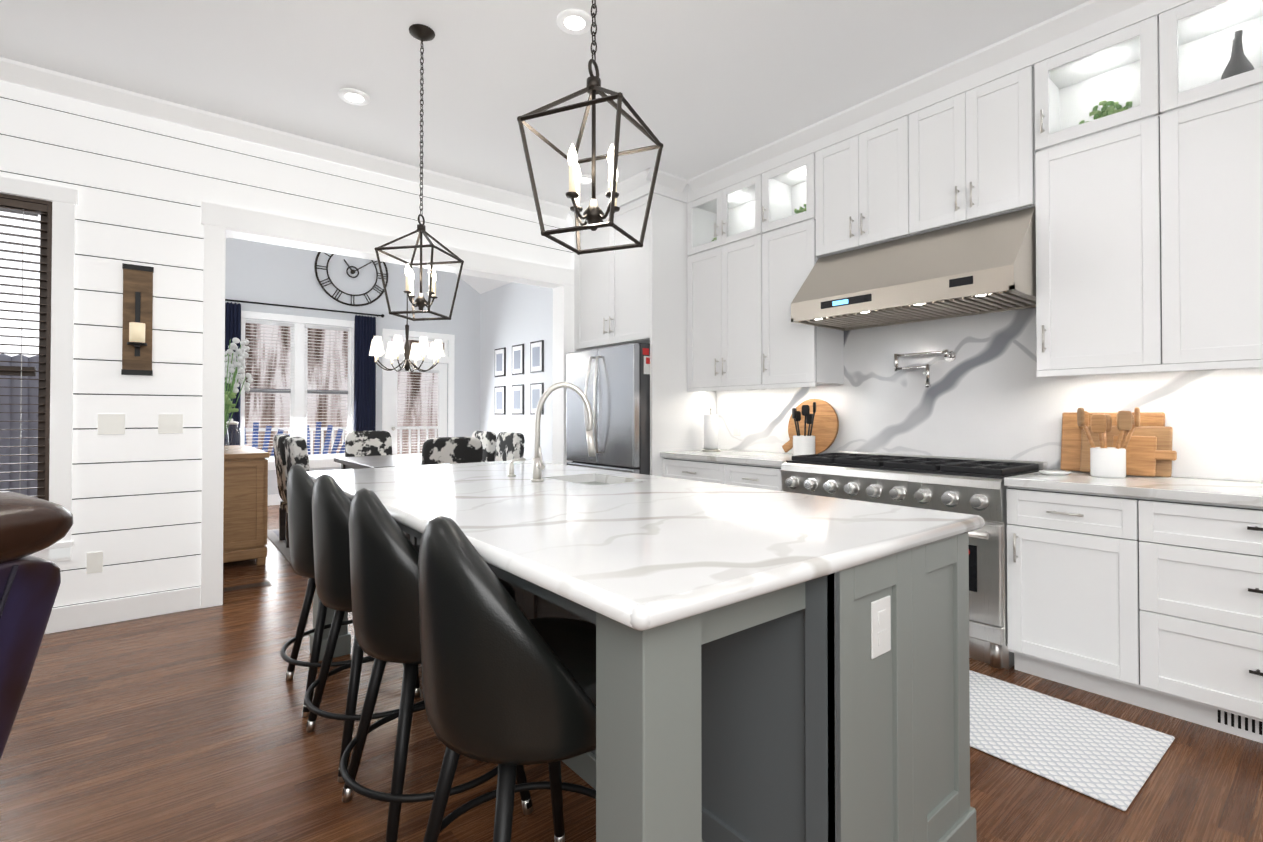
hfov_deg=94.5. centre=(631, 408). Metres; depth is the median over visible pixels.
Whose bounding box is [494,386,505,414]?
picture frame
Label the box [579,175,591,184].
recessed light
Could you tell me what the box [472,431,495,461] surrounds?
dining chair
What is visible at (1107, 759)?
kitchen rug
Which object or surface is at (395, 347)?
dining chandelier
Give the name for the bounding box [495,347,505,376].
picture frame
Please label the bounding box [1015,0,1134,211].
upper cabinet
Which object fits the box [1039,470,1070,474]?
dish
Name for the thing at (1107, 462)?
crock
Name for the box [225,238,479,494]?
wall
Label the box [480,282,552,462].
wall
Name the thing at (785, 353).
upper cabinet
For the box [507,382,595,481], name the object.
faucet
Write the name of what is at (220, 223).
trim
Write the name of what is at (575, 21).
recessed light
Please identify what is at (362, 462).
dining table
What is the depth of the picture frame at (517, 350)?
8.60 m
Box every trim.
[0,57,573,633]
[240,311,454,505]
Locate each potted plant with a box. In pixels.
[794,204,805,213]
[1079,100,1131,124]
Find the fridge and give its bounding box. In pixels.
[566,343,649,474]
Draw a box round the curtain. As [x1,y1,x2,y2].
[224,299,383,445]
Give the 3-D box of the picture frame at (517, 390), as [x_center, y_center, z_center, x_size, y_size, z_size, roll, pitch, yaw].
[-1.682,-0.128,8.627,0.024,0.440,0.340,1,-1,-39]
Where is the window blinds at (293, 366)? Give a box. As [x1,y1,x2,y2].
[245,366,293,405]
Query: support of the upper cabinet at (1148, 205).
attached to the wall at (1047, 469)
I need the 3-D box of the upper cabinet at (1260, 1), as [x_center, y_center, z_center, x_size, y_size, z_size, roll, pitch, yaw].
[2.757,-1.435,2.178,0.346,0.846,0.505,1,-1,-39]
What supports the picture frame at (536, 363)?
attached to the wall at (512, 314)
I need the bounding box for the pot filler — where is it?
[894,350,955,387]
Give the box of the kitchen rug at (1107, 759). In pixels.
[969,670,1174,810]
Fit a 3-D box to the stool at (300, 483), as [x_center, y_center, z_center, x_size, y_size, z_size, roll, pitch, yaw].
[-1.268,0.737,2.630,0.534,0.996,0.534,1,-1,-39]
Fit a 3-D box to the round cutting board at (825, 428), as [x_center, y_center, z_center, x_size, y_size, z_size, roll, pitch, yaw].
[1.276,0.130,4.175,0.084,0.398,0.441,1,-1,-39]
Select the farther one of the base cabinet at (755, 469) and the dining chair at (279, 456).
the dining chair at (279, 456)
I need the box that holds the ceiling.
[0,0,1089,206]
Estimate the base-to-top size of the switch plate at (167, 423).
0.120 m
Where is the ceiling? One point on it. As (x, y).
(702, 86)
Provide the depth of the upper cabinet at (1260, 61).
2.28 m
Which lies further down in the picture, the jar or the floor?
the floor
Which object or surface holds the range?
on the floor
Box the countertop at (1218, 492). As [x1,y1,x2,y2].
[1004,470,1262,509]
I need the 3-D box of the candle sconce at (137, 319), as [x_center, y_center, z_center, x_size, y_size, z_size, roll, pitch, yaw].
[-2.896,-0.522,3.424,0.141,0.650,0.120,1,-1,-39]
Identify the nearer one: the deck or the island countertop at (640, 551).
the island countertop at (640, 551)
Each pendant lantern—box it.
[374,24,463,320]
[517,0,662,254]
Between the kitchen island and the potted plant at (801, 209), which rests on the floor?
the kitchen island
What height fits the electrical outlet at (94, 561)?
0.120 m
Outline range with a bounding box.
[781,451,1046,668]
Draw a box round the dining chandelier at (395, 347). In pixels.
[369,297,443,371]
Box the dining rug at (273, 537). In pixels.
[267,529,405,577]
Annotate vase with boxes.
[1221,30,1253,79]
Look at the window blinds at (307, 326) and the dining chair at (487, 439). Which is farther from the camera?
the window blinds at (307, 326)
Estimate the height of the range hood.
0.451 m
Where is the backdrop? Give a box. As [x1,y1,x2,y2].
[245,323,443,454]
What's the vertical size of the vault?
1.481 m
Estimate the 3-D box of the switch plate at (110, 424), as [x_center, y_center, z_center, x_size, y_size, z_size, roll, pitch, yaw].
[-3.018,0.092,3.389,0.120,0.120,0.011,1,-1,-39]
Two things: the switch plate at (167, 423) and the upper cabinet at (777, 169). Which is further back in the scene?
the upper cabinet at (777, 169)
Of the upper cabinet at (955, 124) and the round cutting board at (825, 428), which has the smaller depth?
the upper cabinet at (955, 124)
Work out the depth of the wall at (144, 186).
3.52 m
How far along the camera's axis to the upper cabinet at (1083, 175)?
2.71 m
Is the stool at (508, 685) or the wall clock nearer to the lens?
the stool at (508, 685)
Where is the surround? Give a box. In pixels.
[569,167,715,476]
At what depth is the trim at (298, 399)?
8.43 m
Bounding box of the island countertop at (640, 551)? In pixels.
[307,460,984,635]
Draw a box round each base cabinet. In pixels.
[660,449,792,490]
[1006,486,1115,699]
[1112,494,1262,742]
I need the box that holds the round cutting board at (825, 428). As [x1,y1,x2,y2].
[782,399,838,453]
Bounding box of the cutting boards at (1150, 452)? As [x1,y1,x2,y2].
[1060,412,1176,476]
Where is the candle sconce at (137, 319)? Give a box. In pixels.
[121,263,153,375]
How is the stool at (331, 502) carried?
on the floor
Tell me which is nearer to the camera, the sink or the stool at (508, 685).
the stool at (508, 685)
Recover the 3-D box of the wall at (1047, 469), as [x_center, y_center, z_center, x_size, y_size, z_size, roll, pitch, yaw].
[2.887,-0.314,2.422,0.148,3.090,8.940,1,-1,-39]
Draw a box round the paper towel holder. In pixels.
[702,408,719,450]
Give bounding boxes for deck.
[244,422,437,456]
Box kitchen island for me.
[309,500,983,841]
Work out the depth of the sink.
2.83 m
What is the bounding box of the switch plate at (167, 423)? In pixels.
[158,414,182,433]
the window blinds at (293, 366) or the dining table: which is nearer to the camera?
the dining table
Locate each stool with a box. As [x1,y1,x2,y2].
[280,464,404,716]
[304,474,424,782]
[340,488,532,841]
[418,515,595,841]
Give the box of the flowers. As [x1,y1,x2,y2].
[224,337,252,451]
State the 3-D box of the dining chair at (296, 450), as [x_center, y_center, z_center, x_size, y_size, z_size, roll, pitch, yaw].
[-2.640,0.745,5.056,0.589,1.010,0.500,1,-1,-39]
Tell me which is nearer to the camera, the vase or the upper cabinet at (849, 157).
the vase
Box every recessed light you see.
[338,88,369,104]
[557,9,591,34]
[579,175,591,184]
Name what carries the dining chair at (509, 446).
on the dining rug at (273, 537)
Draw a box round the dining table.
[334,454,421,469]
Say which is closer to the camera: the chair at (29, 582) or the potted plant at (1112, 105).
the chair at (29, 582)
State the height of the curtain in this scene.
2.545 m
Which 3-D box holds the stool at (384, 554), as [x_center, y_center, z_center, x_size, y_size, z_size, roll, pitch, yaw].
[-0.602,0.728,1.805,0.534,0.996,0.534,1,-1,-39]
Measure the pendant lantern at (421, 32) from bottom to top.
1.406 m
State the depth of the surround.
4.71 m
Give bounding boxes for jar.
[224,419,241,449]
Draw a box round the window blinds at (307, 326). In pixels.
[304,325,348,454]
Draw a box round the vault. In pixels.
[226,237,510,293]
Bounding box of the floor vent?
[223,581,270,592]
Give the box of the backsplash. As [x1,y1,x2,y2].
[716,307,1262,481]
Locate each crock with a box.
[792,402,815,455]
[1077,407,1139,477]
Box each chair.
[0,491,72,758]
[273,434,289,547]
[284,436,309,475]
[345,431,391,456]
[406,437,482,539]
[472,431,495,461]
[494,432,524,460]
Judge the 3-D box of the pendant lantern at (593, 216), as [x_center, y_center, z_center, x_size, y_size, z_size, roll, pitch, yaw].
[-0.105,-1.163,1.624,0.306,1.406,0.306,0,-1,23]
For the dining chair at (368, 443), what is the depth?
6.70 m
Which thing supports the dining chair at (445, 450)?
on the dining rug at (273, 537)
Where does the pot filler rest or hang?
attached to the backsplash
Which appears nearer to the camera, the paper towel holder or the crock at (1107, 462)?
the crock at (1107, 462)
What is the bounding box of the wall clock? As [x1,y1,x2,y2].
[314,252,387,305]
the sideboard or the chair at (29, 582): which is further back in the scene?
the sideboard
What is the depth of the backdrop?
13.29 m
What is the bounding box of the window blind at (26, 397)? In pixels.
[0,211,39,497]
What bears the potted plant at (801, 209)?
in the upper cabinet at (777, 169)
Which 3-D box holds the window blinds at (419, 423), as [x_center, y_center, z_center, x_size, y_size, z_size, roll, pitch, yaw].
[-3.297,0.468,9.043,0.614,0.468,0.034,1,-1,-39]
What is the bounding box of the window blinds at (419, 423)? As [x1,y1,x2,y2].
[398,423,438,454]
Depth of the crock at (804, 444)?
3.99 m
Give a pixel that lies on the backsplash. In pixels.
(988, 394)
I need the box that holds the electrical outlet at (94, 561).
[86,551,102,573]
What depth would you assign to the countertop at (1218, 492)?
2.41 m
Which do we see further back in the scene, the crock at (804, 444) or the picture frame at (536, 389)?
the picture frame at (536, 389)
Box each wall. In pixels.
[0,80,573,607]
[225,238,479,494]
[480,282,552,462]
[716,406,1262,482]
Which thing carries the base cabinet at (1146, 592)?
on the floor
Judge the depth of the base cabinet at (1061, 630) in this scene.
2.55 m
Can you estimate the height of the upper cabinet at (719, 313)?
1.133 m
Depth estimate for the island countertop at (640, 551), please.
1.50 m
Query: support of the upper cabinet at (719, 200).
attached to the wall at (1047, 469)
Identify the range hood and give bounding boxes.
[791,207,1035,330]
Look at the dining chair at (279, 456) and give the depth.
5.35 m
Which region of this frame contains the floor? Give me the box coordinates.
[0,505,1262,841]
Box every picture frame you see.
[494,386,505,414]
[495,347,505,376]
[512,344,523,374]
[512,384,523,414]
[530,340,543,372]
[530,383,543,414]
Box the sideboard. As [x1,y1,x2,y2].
[223,445,269,565]
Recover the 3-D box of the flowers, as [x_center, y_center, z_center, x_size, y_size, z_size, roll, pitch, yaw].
[-3.227,-0.109,4.734,0.281,0.931,0.502,1,-1,-39]
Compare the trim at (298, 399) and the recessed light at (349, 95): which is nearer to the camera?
the recessed light at (349, 95)
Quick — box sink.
[575,476,618,483]
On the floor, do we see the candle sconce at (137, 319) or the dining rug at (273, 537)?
the dining rug at (273, 537)
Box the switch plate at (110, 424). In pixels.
[97,414,124,434]
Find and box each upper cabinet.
[687,152,750,287]
[687,276,750,391]
[751,132,802,271]
[751,260,843,387]
[803,88,894,259]
[895,36,1014,239]
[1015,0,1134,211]
[1031,104,1142,375]
[1135,0,1258,99]
[1135,64,1262,371]
[1259,0,1262,59]
[1259,60,1262,79]
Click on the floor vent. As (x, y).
(245, 586)
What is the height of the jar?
0.271 m
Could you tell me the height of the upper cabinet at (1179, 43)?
0.846 m
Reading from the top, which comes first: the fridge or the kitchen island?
the fridge
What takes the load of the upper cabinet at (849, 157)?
attached to the wall at (1047, 469)

